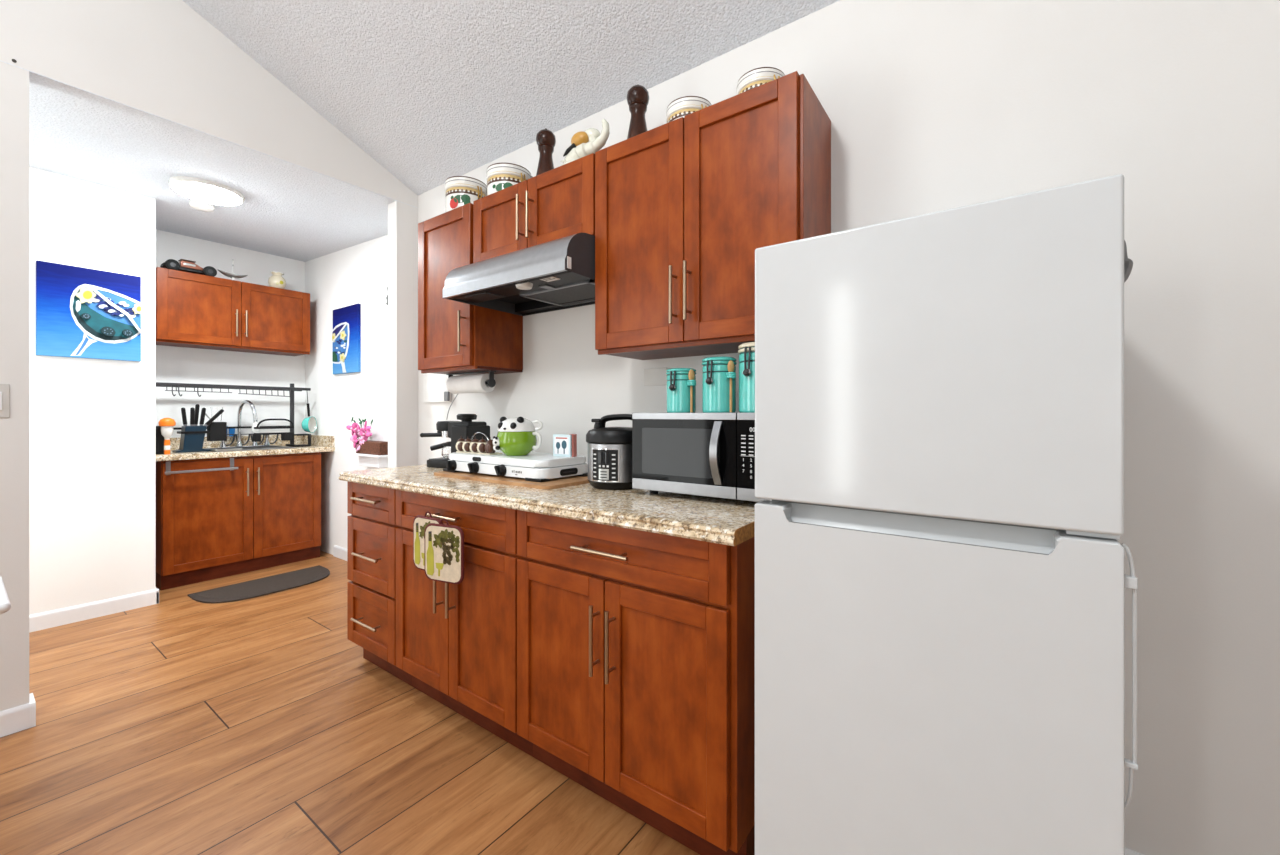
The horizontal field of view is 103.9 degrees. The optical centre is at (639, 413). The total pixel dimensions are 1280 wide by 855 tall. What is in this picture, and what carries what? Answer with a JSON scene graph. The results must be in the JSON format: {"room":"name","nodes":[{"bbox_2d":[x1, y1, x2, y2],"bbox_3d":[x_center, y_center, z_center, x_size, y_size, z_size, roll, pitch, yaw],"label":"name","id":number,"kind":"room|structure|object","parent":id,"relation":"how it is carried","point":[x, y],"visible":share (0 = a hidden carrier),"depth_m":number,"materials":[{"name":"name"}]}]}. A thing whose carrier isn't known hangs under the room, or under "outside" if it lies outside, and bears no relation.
{"room":"kitchen","nodes":[
{"label":"kitchen","id":0,"kind":"room"},
{"bbox_2d":[29,167,155,614],"bbox_3d":[-3.841,-0.094,2.718,0.830,2.560,1.622,0,0,36],"label":"wall alcove partition","id":1,"kind":"structure","parent":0,"point":[92,422],"depth_m":2.91,"materials":[{"name":"white paint"}]},
{"bbox_2d":[36,260,140,361],"bbox_3d":[-3.172,-0.580,2.898,0.043,0.518,0.410,0,0,36],"label":"painting","id":2,"kind":"object","parent":1,"relation":"attached to","point":[81,312],"visible":1,"depth_m":2.88,"materials":[{"name":"blue paint"}]},
{"bbox_2d":[29,588,158,632],"bbox_3d":[-3.579,1.141,2.538,0.224,0.090,1.636,0,0,36],"label":"baseboard","id":3,"kind":"structure","parent":1,"relation":"attached to","point":[45,620],"depth_m":2.90,"materials":[{"name":"white wood"}]},
{"bbox_2d":[170,435,333,449],"bbox_3d":[-3.128,0.227,3.910,0.590,0.093,1.132,0,0,36],"label":"backsplash","id":4,"kind":"structure","parent":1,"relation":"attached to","point":[319,440],"depth_m":4.22,"materials":[{"name":"stone"}]},
{"bbox_2d":[228,429,234,435],"bbox_3d":[-3.318,0.143,4.073,0.044,0.075,0.044,0,0,36],"label":"cup","id":5,"kind":"object","parent":4,"relation":"on","point":[231,431],"visible":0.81,"depth_m":4.06,"materials":[{"name":"plastic"}]},
{"bbox_2d":[0,0,417,710],"bbox_3d":[-2.965,-0.656,1.086,0.100,3.683,5.200,0,0,36],"label":"wall","id":6,"kind":"structure","parent":0,"point":[161,58],"depth_m":2.12,"materials":[{"name":"white paint"}]},
{"bbox_2d":[0,384,9,417],"bbox_3d":[-2.373,-0.049,1.813,0.010,0.125,0.116,0,0,36],"label":"light switch","id":7,"kind":"object","parent":6,"relation":"attached to","point":[4,388],"visible":1,"depth_m":1.85,"materials":[{"name":"white plastic"}]},
{"bbox_2d":[0,693,35,736],"bbox_3d":[-3.417,1.141,0.459,0.126,0.090,3.655,0,0,36],"label":"baseboard","id":8,"kind":"structure","parent":6,"relation":"attached to","point":[19,718],"depth_m":1.87,"materials":[{"name":"white wood"}]},
{"bbox_2d":[156,229,304,437],"bbox_3d":[-3.884,-0.114,3.452,0.100,2.600,2.960,0,0,36],"label":"wall","id":9,"kind":"structure","parent":0,"point":[173,364],"depth_m":4.10,"materials":[{"name":"white paint"}]},
{"bbox_2d":[156,267,309,355],"bbox_3d":[-3.213,-0.770,3.976,0.365,0.519,0.965,0,0,36],"label":"upper cabinet","id":10,"kind":"object","parent":9,"relation":"attached to","point":[193,310],"visible":0.91,"depth_m":3.84,"materials":[{"name":"brown wood"}]},
{"bbox_2d":[160,259,216,276],"bbox_3d":[-3.340,-1.079,3.710,0.157,0.102,0.295,0,0,36],"label":"toy car","id":11,"kind":"object","parent":10,"relation":"on","point":[184,265],"visible":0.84,"depth_m":3.68,"materials":[{"name":"black plastic"}]},
{"bbox_2d":[217,259,247,279],"bbox_3d":[-3.187,-1.120,3.923,0.060,0.185,0.190,0,0,36],"label":"boat","id":12,"kind":"object","parent":10,"relation":"on","point":[232,276],"visible":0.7,"depth_m":3.91,"materials":[{"name":"grey metal"}]},
{"bbox_2d":[268,271,285,288],"bbox_3d":[-3.013,-1.102,4.161,0.126,0.150,0.124,0,0,36],"label":"vase","id":13,"kind":"object","parent":10,"relation":"on","point":[276,280],"visible":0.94,"depth_m":4.12,"materials":[{"name":"beige ceramic"}]},
{"bbox_2d":[305,235,387,554],"bbox_3d":[-2.184,-0.114,3.988,2.030,2.600,0.100,0,0,36],"label":"wall","id":14,"kind":"structure","parent":0,"point":[356,274],"depth_m":4.10,"materials":[{"name":"white paint"}]},
{"bbox_2d":[333,545,346,560],"bbox_3d":[-1.974,1.141,3.766,1.430,0.090,0.014,0,0,36],"label":"baseboard","id":15,"kind":"structure","parent":14,"relation":"attached to","point":[339,552],"depth_m":4.11,"materials":[{"name":"white wood"}]},
{"bbox_2d":[332,303,360,374],"bbox_3d":[-2.376,-0.597,4.046,0.440,0.535,0.030,0,0,36],"label":"painting","id":16,"kind":"object","parent":14,"relation":"attached to","point":[346,332],"visible":1,"depth_m":4.02,"materials":[{"name":"blue paint"}]},
{"bbox_2d":[351,453,387,467],"bbox_3d":[-1.967,0.339,3.690,0.410,0.093,0.130,0,0,36],"label":"wall shelf","id":17,"kind":"object","parent":14,"relation":"attached to","point":[377,461],"visible":0.63,"depth_m":3.62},
{"bbox_2d":[346,417,387,454],"bbox_3d":[-2.017,0.156,3.702,0.506,0.275,0.141,0,0,36],"label":"flower basket","id":18,"kind":"object","parent":17,"relation":"on","point":[363,446],"visible":1,"depth_m":3.67,"materials":[{"name":"brown wicker"}]},
{"bbox_2d":[0,550,699,854],"bbox_3d":[-1.496,1.226,0.149,8.000,0.080,5.600,0,0,36],"label":"floor","id":19,"kind":"structure","parent":0,"point":[180,724],"depth_m":1.75,"materials":[{"name":"brown wood"}]},
{"bbox_2d":[0,576,10,613],"bbox_3d":[-1.679,0.810,1.153,0.357,0.752,0.274,0,0,36],"label":"side table","id":20,"kind":"object","parent":19,"relation":"on","point":[5,605],"visible":1,"depth_m":1.17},
{"bbox_2d":[156,452,320,589],"bbox_3d":[-3.121,0.751,3.894,0.600,0.870,0.970,0,0,36],"label":"base cabinet","id":21,"kind":"object","parent":19,"relation":"on","point":[265,512],"visible":0.94,"depth_m":3.67,"materials":[{"name":"brown wood"}]},
{"bbox_2d":[165,458,237,474],"bbox_3d":[-3.056,0.365,3.498,0.048,0.091,0.395,0,0,36],"label":"towel bar","id":22,"kind":"object","parent":21,"relation":"attached to","point":[168,464],"visible":1,"depth_m":3.46,"materials":[{"name":"silver metal"}]},
{"bbox_2d":[156,445,334,460],"bbox_3d":[-3.124,0.294,3.907,0.600,0.040,1.132,0,0,36],"label":"countertop","id":23,"kind":"structure","parent":21,"relation":"on","point":[313,448],"depth_m":3.67,"materials":[{"name":"stone"}]},
{"bbox_2d":[156,426,164,453],"bbox_3d":[-3.310,0.178,3.444,0.110,0.192,0.110,0,0,36],"label":"container","id":24,"kind":"object","parent":23,"relation":"on","point":[160,439],"visible":0.27,"depth_m":3.41,"materials":[{"name":"black plastic"}]},
{"bbox_2d":[158,418,175,453],"bbox_3d":[-3.214,0.150,3.406,0.086,0.248,0.086,0,0,36],"label":"spray bottle","id":25,"kind":"object","parent":23,"relation":"on","point":[166,424],"visible":1,"depth_m":3.39,"materials":[{"name":"orange plastic"}]},
{"bbox_2d":[172,426,210,452],"bbox_3d":[-3.239,0.180,3.628,0.112,0.188,0.200,0,0,36],"label":"knife block","id":26,"kind":"object","parent":23,"relation":"on","point":[192,437],"visible":0.94,"depth_m":3.59,"materials":[{"name":"blue plastic"}]},
{"bbox_2d":[181,408,186,425],"bbox_3d":[-3.280,0.022,3.605,0.021,0.137,0.034,0,0,36],"label":"knife","id":27,"kind":"object","parent":26,"relation":"in","point":[183,411],"visible":0.94,"depth_m":3.60,"materials":[{"name":"black plastic"}]},
{"bbox_2d":[190,407,194,425],"bbox_3d":[-3.233,0.021,3.619,0.021,0.137,0.025,0,0,36],"label":"knife","id":28,"kind":"object","parent":26,"relation":"in","point":[192,410],"visible":0.99,"depth_m":3.61,"materials":[{"name":"black plastic"}]},
{"bbox_2d":[194,404,199,425],"bbox_3d":[-3.240,0.009,3.661,0.021,0.162,0.034,0,0,36],"label":"knife","id":29,"kind":"object","parent":26,"relation":"in","point":[197,406],"visible":0.89,"depth_m":3.65,"materials":[{"name":"black plastic"}]},
{"bbox_2d":[199,408,205,425],"bbox_3d":[-3.196,0.022,3.663,0.021,0.137,0.036,0,0,36],"label":"knife","id":30,"kind":"object","parent":26,"relation":"in","point":[203,411],"visible":1,"depth_m":3.65,"materials":[{"name":"black plastic"}]},
{"bbox_2d":[204,409,223,426],"bbox_3d":[-3.140,0.029,3.693,0.021,0.130,0.117,0,0,36],"label":"knife","id":31,"kind":"object","parent":26,"relation":"in","point":[221,411],"visible":1,"depth_m":3.69,"materials":[{"name":"black plastic"}]},
{"bbox_2d":[156,382,310,446],"bbox_3d":[-3.191,0.009,3.922,0.306,0.530,1.035,0,0,36],"label":"dish rack","id":32,"kind":"object","parent":23,"relation":"on","point":[291,389],"visible":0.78,"depth_m":4.02,"materials":[{"name":"grey metal"}]},
{"bbox_2d":[207,422,226,440],"bbox_3d":[-3.166,0.130,3.747,0.080,0.141,0.100,0,0,36],"label":"utensil holder","id":33,"kind":"object","parent":32,"relation":"hanging from","point":[218,430],"visible":0.87,"depth_m":3.72,"materials":[{"name":"black plastic"}]},
{"bbox_2d":[211,407,222,421],"bbox_3d":[-3.164,0.004,3.746,0.072,0.110,0.072,0,0,36],"label":"wall outlet","id":34,"kind":"object","parent":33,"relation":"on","point":[214,410],"visible":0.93,"depth_m":3.72,"materials":[{"name":"white plastic"}]},
{"bbox_2d":[156,382,310,390],"bbox_3d":[-3.204,-0.211,3.932,0.200,0.023,1.035,0,0,36],"label":"shelf","id":35,"kind":"object","parent":32,"relation":"attached to","point":[158,384],"depth_m":3.86,"materials":[{"name":"grey metal"}]},
{"bbox_2d":[252,419,293,441],"bbox_3d":[-2.957,0.127,4.045,0.070,0.181,0.267,0,0,36],"label":"basket","id":36,"kind":"object","parent":32,"relation":"hanging from","point":[285,436],"visible":1,"depth_m":4.03,"materials":[{"name":"metal"}]},
{"bbox_2d":[252,434,260,441],"bbox_3d":[-3.025,0.187,3.954,0.065,0.062,0.040,0,0,36],"label":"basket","id":37,"kind":"object","parent":36,"relation":"on","point":[255,437],"depth_m":3.94,"materials":[{"name":"metal"}]},
{"bbox_2d":[281,434,292,440],"bbox_3d":[-2.904,0.187,4.122,0.065,0.062,0.063,0,0,36],"label":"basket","id":38,"kind":"object","parent":36,"relation":"on","point":[284,437],"depth_m":4.10,"materials":[{"name":"black metal"}]},
{"bbox_3d":[-2.831,-0.150,4.261,0.027,0.128,0.011,0,0,36],"label":"strap","id":39,"kind":"object","parent":32,"relation":"hanging from","visible":0},
{"bbox_2d":[302,403,316,432],"bbox_3d":[-2.830,0.036,4.277,0.064,0.253,0.144,0,0,-7],"label":"frying pan","id":40,"kind":"object","parent":39,"relation":"hanging from","point":[309,424],"visible":1,"depth_m":4.26,"materials":[{"name":"teal metal"}]},
{"bbox_2d":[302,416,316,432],"bbox_3d":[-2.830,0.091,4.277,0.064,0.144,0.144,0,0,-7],"label":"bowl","id":41,"kind":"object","parent":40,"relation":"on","point":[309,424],"depth_m":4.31,"materials":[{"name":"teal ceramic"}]},
{"bbox_2d":[219,400,269,447],"bbox_3d":[-3.148,0.078,4.034,0.203,0.380,0.339,0,0,36],"label":"faucet","id":42,"kind":"object","parent":23,"relation":"on","point":[255,420],"visible":0.91,"depth_m":4.03,"materials":[{"name":"silver metal"}]},
{"bbox_2d":[203,445,295,451],"bbox_3d":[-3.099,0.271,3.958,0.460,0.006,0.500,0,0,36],"label":"sink","id":43,"kind":"object","parent":23,"relation":"in","point":[270,446],"visible":0.77,"depth_m":3.95,"materials":[{"name":"silver metal"}]},
{"bbox_2d":[211,448,242,450],"bbox_3d":[-3.057,0.261,3.709,0.100,0.012,0.175,0,0,36],"label":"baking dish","id":44,"kind":"object","parent":43,"relation":"on","point":[218,449],"visible":1,"depth_m":3.69,"materials":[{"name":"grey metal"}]},
{"bbox_2d":[242,446,285,448],"bbox_3d":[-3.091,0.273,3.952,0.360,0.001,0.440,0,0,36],"label":"basin","id":45,"kind":"object","parent":43,"relation":"in","point":[258,447],"depth_m":4.07,"materials":[{"name":"grey metal"}]},
{"bbox_2d":[187,565,329,603],"bbox_3d":[-2.557,1.179,3.462,0.400,0.012,0.780,0,0,36],"label":"floor mat","id":46,"kind":"object","parent":19,"relation":"on","point":[264,586],"visible":1,"depth_m":3.41,"materials":[{"name":"grey rubber"}]},
{"bbox_2d":[347,481,411,685],"bbox_3d":[-1.041,0.749,2.488,0.434,0.874,0.670,0,0,36],"label":"base cabinet","id":47,"kind":"object","parent":19,"relation":"on","point":[371,524],"visible":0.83,"depth_m":2.25,"materials":[{"name":"brown wood"}]},
{"bbox_2d":[396,490,532,756],"bbox_3d":[-0.553,0.749,2.135,0.769,0.874,0.670,0,0,36],"label":"base cabinet","id":48,"kind":"object","parent":19,"relation":"on","point":[457,643],"visible":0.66,"depth_m":1.84,"materials":[{"name":"brown wood"}]},
{"bbox_2d":[413,511,442,570],"bbox_3d":[-0.794,0.477,1.877,0.179,0.226,0.014,0,0,33],"label":"potholder","id":49,"kind":"object","parent":48,"relation":"hanging from","point":[420,522],"visible":0.33,"depth_m":1.89,"materials":[{"name":"fabric"}]},
{"bbox_2d":[415,521,429,565],"bbox_3d":[-0.795,0.484,1.871,0.153,0.174,0.002,0,0,33],"label":"print","id":50,"kind":"object","parent":49,"relation":"attached to","point":[417,541],"depth_m":1.90},
{"bbox_2d":[424,518,463,583],"bbox_3d":[-0.694,0.483,1.775,0.179,0.226,0.014,0,0,23],"label":"potholder","id":51,"kind":"object","parent":48,"relation":"hanging from","point":[443,544],"visible":1,"depth_m":1.77,"materials":[{"name":"fabric"}]},
{"bbox_2d":[427,529,459,575],"bbox_3d":[-0.695,0.490,1.768,0.153,0.174,0.002,0,0,23],"label":"print","id":52,"kind":"object","parent":51,"relation":"attached to","point":[443,545],"depth_m":1.77},
{"bbox_2d":[517,510,754,854],"bbox_3d":[0.079,0.749,1.679,0.789,0.874,0.670,0,0,36],"label":"base cabinet","id":53,"kind":"object","parent":19,"relation":"on","point":[636,648],"visible":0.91,"depth_m":1.38,"materials":[{"name":"brown wood"}]},
{"bbox_2d":[338,464,757,545],"bbox_3d":[-0.407,0.293,2.038,2.025,0.038,0.662,0,0,36],"label":"countertop","id":54,"kind":"structure","parent":53,"relation":"on","point":[731,522],"depth_m":1.56,"materials":[{"name":"stone"}]},
{"bbox_2d":[420,414,489,467],"bbox_3d":[-0.983,0.136,2.612,0.364,0.275,0.180,0,0,23],"label":"espresso machine","id":55,"kind":"object","parent":54,"relation":"on","point":[465,428],"visible":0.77,"depth_m":2.54,"materials":[{"name":"black plastic"}]},
{"bbox_2d":[434,471,588,488],"bbox_3d":[-0.529,0.267,2.167,0.745,0.013,0.355,0,0,36],"label":"cutting board","id":56,"kind":"object","parent":54,"relation":"on","point":[561,482],"visible":0.48,"depth_m":1.99,"materials":[{"name":"brown wood"}]},
{"bbox_2d":[443,450,587,481],"bbox_3d":[-0.561,0.219,2.195,0.670,0.083,0.318,0,0,36],"label":"gas stove","id":57,"kind":"object","parent":56,"relation":"on","point":[534,466],"visible":0.95,"depth_m":2.04,"materials":[{"name":"white metal"}]},
{"bbox_2d":[456,432,502,454],"bbox_3d":[-0.731,0.130,2.272,0.245,0.095,0.070,0,0,36],"label":"wire caddy","id":58,"kind":"object","parent":57,"relation":"on","point":[477,432],"visible":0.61,"depth_m":2.23,"materials":[{"name":"silver metal"}]},
{"bbox_2d":[456,437,464,450],"bbox_3d":[-0.824,0.135,2.314,0.056,0.073,0.054,0,0,36],"label":"pot","id":59,"kind":"object","parent":58,"relation":"in","point":[460,442],"visible":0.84,"depth_m":2.29,"materials":[{"name":"beige ceramic"}]},
{"bbox_2d":[462,437,471,451],"bbox_3d":[-0.782,0.135,2.281,0.056,0.073,0.054,0,0,36],"label":"pot","id":60,"kind":"object","parent":58,"relation":"in","point":[467,442],"visible":0.83,"depth_m":2.26,"materials":[{"name":"beige ceramic"}]},
{"bbox_2d":[469,437,478,451],"bbox_3d":[-0.739,0.135,2.250,0.056,0.073,0.054,0,0,36],"label":"pot","id":61,"kind":"object","parent":58,"relation":"in","point":[473,446],"visible":0.84,"depth_m":2.23,"materials":[{"name":"beige ceramic"}]},
{"bbox_2d":[477,437,486,452],"bbox_3d":[-0.697,0.135,2.222,0.056,0.073,0.054,0,0,36],"label":"pot","id":62,"kind":"object","parent":58,"relation":"in","point":[481,445],"visible":0.87,"depth_m":2.20,"materials":[{"name":"beige ceramic"}]},
{"bbox_2d":[485,437,495,452],"bbox_3d":[-0.654,0.135,2.196,0.056,0.073,0.054,0,0,36],"label":"pot","id":63,"kind":"object","parent":58,"relation":"in","point":[489,445],"visible":0.88,"depth_m":2.18,"materials":[{"name":"brown ceramic"}]},
{"bbox_2d":[493,416,542,455],"bbox_3d":[-0.516,0.094,2.163,0.205,0.167,0.172,0,0,10],"label":"teapot","id":64,"kind":"object","parent":57,"relation":"on","point":[516,436],"visible":1,"depth_m":2.10,"materials":[{"name":"green ceramic"}]},
{"bbox_2d":[553,434,576,456],"bbox_3d":[-0.316,0.131,2.104,0.098,0.094,0.038,0,0,30],"label":"box","id":65,"kind":"object","parent":57,"relation":"on","point":[563,445],"visible":1,"depth_m":2.09,"materials":[{"name":"white cardboard"}]},
{"bbox_2d":[586,414,633,489],"bbox_3d":[-0.089,0.137,1.889,0.230,0.274,0.230,0,0,36],"label":"pressure cooker","id":66,"kind":"object","parent":54,"relation":"on","point":[609,448],"visible":0.87,"depth_m":1.79,"materials":[{"name":"black plastic"}]},
{"bbox_2d":[632,413,769,501],"bbox_3d":[0.267,0.135,1.683,0.507,0.278,0.378,0,0,36],"label":"microwave","id":67,"kind":"object","parent":54,"relation":"on","point":[700,454],"visible":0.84,"depth_m":1.56,"materials":[{"name":"black plastic"}]},
{"bbox_2d":[666,368,695,412],"bbox_3d":[0.143,-0.080,1.739,0.106,0.152,0.120,0,0,5],"label":"canister","id":68,"kind":"object","parent":67,"relation":"on","point":[678,382],"visible":0.94,"depth_m":1.70,"materials":[{"name":"teal ceramic"}]},
{"bbox_2d":[688,369,694,411],"bbox_3d":[0.174,-0.078,1.692,0.016,0.145,0.023,0,0,36],"label":"wooden spoon","id":69,"kind":"object","parent":68,"relation":"in","point":[691,375],"visible":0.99,"depth_m":1.69,"materials":[{"name":"brown wood"}]},
{"bbox_2d":[688,369,694,379],"bbox_3d":[0.174,-0.130,1.692,0.016,0.042,0.023,0,0,36],"label":"spoon bowl","id":70,"kind":"object","parent":69,"relation":"on","point":[691,375],"depth_m":1.69,"materials":[{"name":"brown wood"}]},
{"bbox_2d":[702,357,736,412],"bbox_3d":[0.260,-0.094,1.649,0.114,0.180,0.127,0,0,10],"label":"canister","id":71,"kind":"object","parent":67,"relation":"on","point":[716,376],"visible":0.97,"depth_m":1.60,"materials":[{"name":"teal ceramic"}]},
{"bbox_2d":[728,360,733,411],"bbox_3d":[0.290,-0.088,1.595,0.024,0.166,0.015,0,0,-18],"label":"wooden spoon","id":72,"kind":"object","parent":71,"relation":"in","point":[730,363],"visible":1,"depth_m":1.59,"materials":[{"name":"brown wood"}]},
{"bbox_2d":[728,360,733,371],"bbox_3d":[0.290,-0.150,1.595,0.024,0.042,0.015,0,0,-18],"label":"spoon bowl","id":73,"kind":"object","parent":72,"relation":"on","point":[730,364],"depth_m":1.59,"materials":[{"name":"brown wood"}]},
{"bbox_2d":[738,342,754,412],"bbox_3d":[0.372,-0.112,1.574,0.127,0.216,0.138,0,0,15],"label":"canister","id":74,"kind":"object","parent":67,"relation":"on","point":[746,351],"visible":0.42,"depth_m":1.53,"materials":[{"name":"teal ceramic"}]},
{"bbox_2d":[741,427,754,478],"bbox_3d":[0.315,0.114,1.463,0.046,0.150,0.001,0,0,36],"label":"print","id":75,"kind":"object","parent":67,"relation":"attached to","point":[747,433],"depth_m":1.46},
{"bbox_2d":[755,174,1137,854],"bbox_3d":[0.699,0.409,1.200,0.620,1.554,0.665,0,0,36],"label":"refrigerator","id":76,"kind":"object","parent":19,"relation":"on","point":[941,580],"visible":1,"depth_m":0.90,"materials":[{"name":"white metal"}]},
{"bbox_2d":[0,0,839,261],"bbox_3d":[-1.464,-1.938,0.039,7.820,1.277,5.460,0,0,36],"label":"ceiling","id":77,"kind":"structure","parent":0,"point":[433,91],"depth_m":2.34,"materials":[{"name":"white paint"}]},
{"bbox_2d":[189,201,214,211],"bbox_3d":[-2.803,-1.324,3.208,0.124,0.037,0.124,0,0,36],"label":"smoke detector","id":78,"kind":"object","parent":77,"relation":"attached to","point":[197,205],"visible":0.98,"depth_m":3.18,"materials":[{"name":"white plastic"}]},
{"bbox_2d":[168,176,244,204],"bbox_3d":[-2.551,-1.305,2.958,0.344,0.053,0.344,0,0,36],"label":"ceiling light","id":79,"kind":"object","parent":77,"relation":"attached to","point":[199,189],"visible":1,"depth_m":2.90,"materials":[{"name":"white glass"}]},
{"bbox_2d":[456,451,502,454],"bbox_3d":[-0.731,0.175,2.272,0.245,0.006,0.070,0,0,36],"label":"tray","id":80,"kind":"object","parent":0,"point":[456,451],"depth_m":2.23,"materials":[{"name":"beige ceramic"}]},
{"bbox_2d":[516,282,532,289],"bbox_3d":[-0.463,-0.509,1.999,0.072,0.022,0.072,0,0,36],"label":"lamp","id":81,"kind":"object","parent":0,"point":[519,285],"depth_m":1.98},
{"bbox_2d":[418,0,1279,854],"bbox_3d":[0.898,-0.127,1.577,5.790,2.625,0.120,0,0,36],"label":"wall","id":82,"kind":"structure","parent":0,"point":[931,106],"depth_m":1.24,"materials":[{"name":"white paint"}]},
{"bbox_2d":[423,373,450,401],"bbox_3d":[-1.229,-0.203,3.021,0.280,0.262,0.029,0,0,36],"label":"pad","id":83,"kind":"object","parent":82,"relation":"attached to","point":[435,389],"visible":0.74,"depth_m":3.03,"materials":[{"name":"white paper"}]},
{"bbox_2d":[418,203,522,374],"bbox_3d":[-0.892,-0.601,2.580,0.457,0.777,0.351,0,0,36],"label":"upper cabinet","id":84,"kind":"object","parent":82,"relation":"attached to","point":[454,336],"visible":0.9,"depth_m":2.48,"materials":[{"name":"brown wood"}]},
{"bbox_2d":[445,176,486,211],"bbox_3d":[-0.881,-1.079,2.554,0.218,0.180,0.206,0,0,36],"label":"ceramic jar","id":85,"kind":"object","parent":84,"relation":"on","point":[459,190],"visible":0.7,"depth_m":2.47,"materials":[{"name":"white ceramic"}]},
{"bbox_2d":[446,370,495,387],"bbox_3d":[-0.882,-0.174,2.604,0.380,0.084,0.048,0,0,36],"label":"towel holder","id":86,"kind":"object","parent":84,"relation":"attached to","point":[491,382],"visible":0.66,"depth_m":2.51,"materials":[{"name":"grey metal"}]},
{"bbox_2d":[446,373,494,393],"bbox_3d":[-0.881,-0.156,2.603,0.292,0.096,0.096,0,0,36],"label":"paper towel roll","id":87,"kind":"object","parent":86,"relation":"hanging from","point":[474,383],"visible":0.92,"depth_m":2.55,"materials":[{"name":"white paper"}]},
{"bbox_2d":[443,233,594,315],"bbox_3d":[-0.434,-0.587,2.177,0.751,0.178,0.457,0,0,36],"label":"range hood","id":88,"kind":"object","parent":82,"relation":"attached to","point":[559,274],"visible":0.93,"depth_m":2.02,"materials":[{"name":"silver metal"}]},
{"bbox_2d":[465,292,503,301],"bbox_3d":[-0.688,-0.520,2.217,0.150,0.012,0.100,0,0,36],"label":"lamp","id":89,"kind":"object","parent":88,"relation":"attached to","point":[484,296],"depth_m":2.20,"materials":[{"name":"grey metal"}]},
{"bbox_2d":[567,256,570,268],"bbox_3d":[-0.253,-0.540,1.789,0.003,0.042,0.020,0,0,36],"label":"switch plate","id":90,"kind":"object","parent":88,"relation":"attached to","point":[568,257],"depth_m":1.79,"materials":[{"name":"white plastic"}]},
{"bbox_2d":[473,153,594,262],"bbox_3d":[-0.397,-0.832,2.222,0.744,0.315,0.351,0,0,36],"label":"upper cabinet","id":91,"kind":"object","parent":82,"relation":"attached to","point":[559,202],"visible":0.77,"depth_m":2.08,"materials":[{"name":"brown wood"}]},
{"bbox_2d":[486,163,532,195],"bbox_3d":[-0.614,-1.065,2.367,0.218,0.152,0.206,0,0,36],"label":"ceramic jar","id":92,"kind":"object","parent":91,"relation":"on","point":[500,176],"visible":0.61,"depth_m":2.28,"materials":[{"name":"white ceramic"}]},
{"bbox_2d":[536,128,555,175],"bbox_3d":[-0.416,-1.126,2.218,0.096,0.274,0.096,0,0,36],"label":"pepper mill","id":93,"kind":"object","parent":91,"relation":"on","point":[545,139],"visible":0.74,"depth_m":2.19,"materials":[{"name":"brown wood"}]},
{"bbox_2d":[560,119,609,164],"bbox_3d":[-0.227,-1.078,2.069,0.255,0.207,0.119,0,0,36],"label":"bird figurine","id":94,"kind":"object","parent":91,"relation":"on","point":[589,141],"visible":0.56,"depth_m":2.03,"materials":[{"name":"beige ceramic"}]},
{"bbox_2d":[644,367,666,385],"bbox_3d":[0.065,-0.156,2.101,0.115,0.073,0.006,0,0,36],"label":"wall plate","id":95,"kind":"object","parent":82,"relation":"attached to","point":[652,376],"visible":0.91,"depth_m":2.10,"materials":[{"name":"white plastic"}]},
{"bbox_2d":[595,71,830,359],"bbox_3d":[0.223,-0.608,1.774,0.783,0.763,0.351,0,0,36],"label":"upper cabinet","id":96,"kind":"object","parent":82,"relation":"attached to","point":[684,206],"visible":0.86,"depth_m":1.63,"materials":[{"name":"brown wood"}]},
{"bbox_2d":[627,85,648,138],"bbox_3d":[-0.008,-1.126,1.923,0.096,0.274,0.096,0,0,36],"label":"pepper mill","id":97,"kind":"object","parent":96,"relation":"on","point":[637,95],"visible":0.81,"depth_m":1.89,"materials":[{"name":"brown wood"}]},
{"bbox_2d":[666,96,710,122],"bbox_3d":[0.179,-1.038,1.788,0.172,0.098,0.165,0,0,36],"label":"ceramic jar","id":98,"kind":"object","parent":96,"relation":"on","point":[680,107],"visible":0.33,"depth_m":1.72,"materials":[{"name":"white ceramic"}]},
{"bbox_2d":[737,67,784,94],"bbox_3d":[0.397,-1.034,1.631,0.164,0.091,0.157,0,0,36],"label":"ceramic jar","id":99,"kind":"object","parent":96,"relation":"on","point":[756,77],"visible":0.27,"depth_m":1.56,"materials":[{"name":"white ceramic"}]},
{"bbox_2d":[1125,848,1143,854],"bbox_3d":[2.152,1.141,0.589,2.400,0.090,0.014,0,0,36],"label":"baseboard","id":100,"kind":"structure","parent":82,"relation":"attached to","point":[1127,851],"depth_m":1.26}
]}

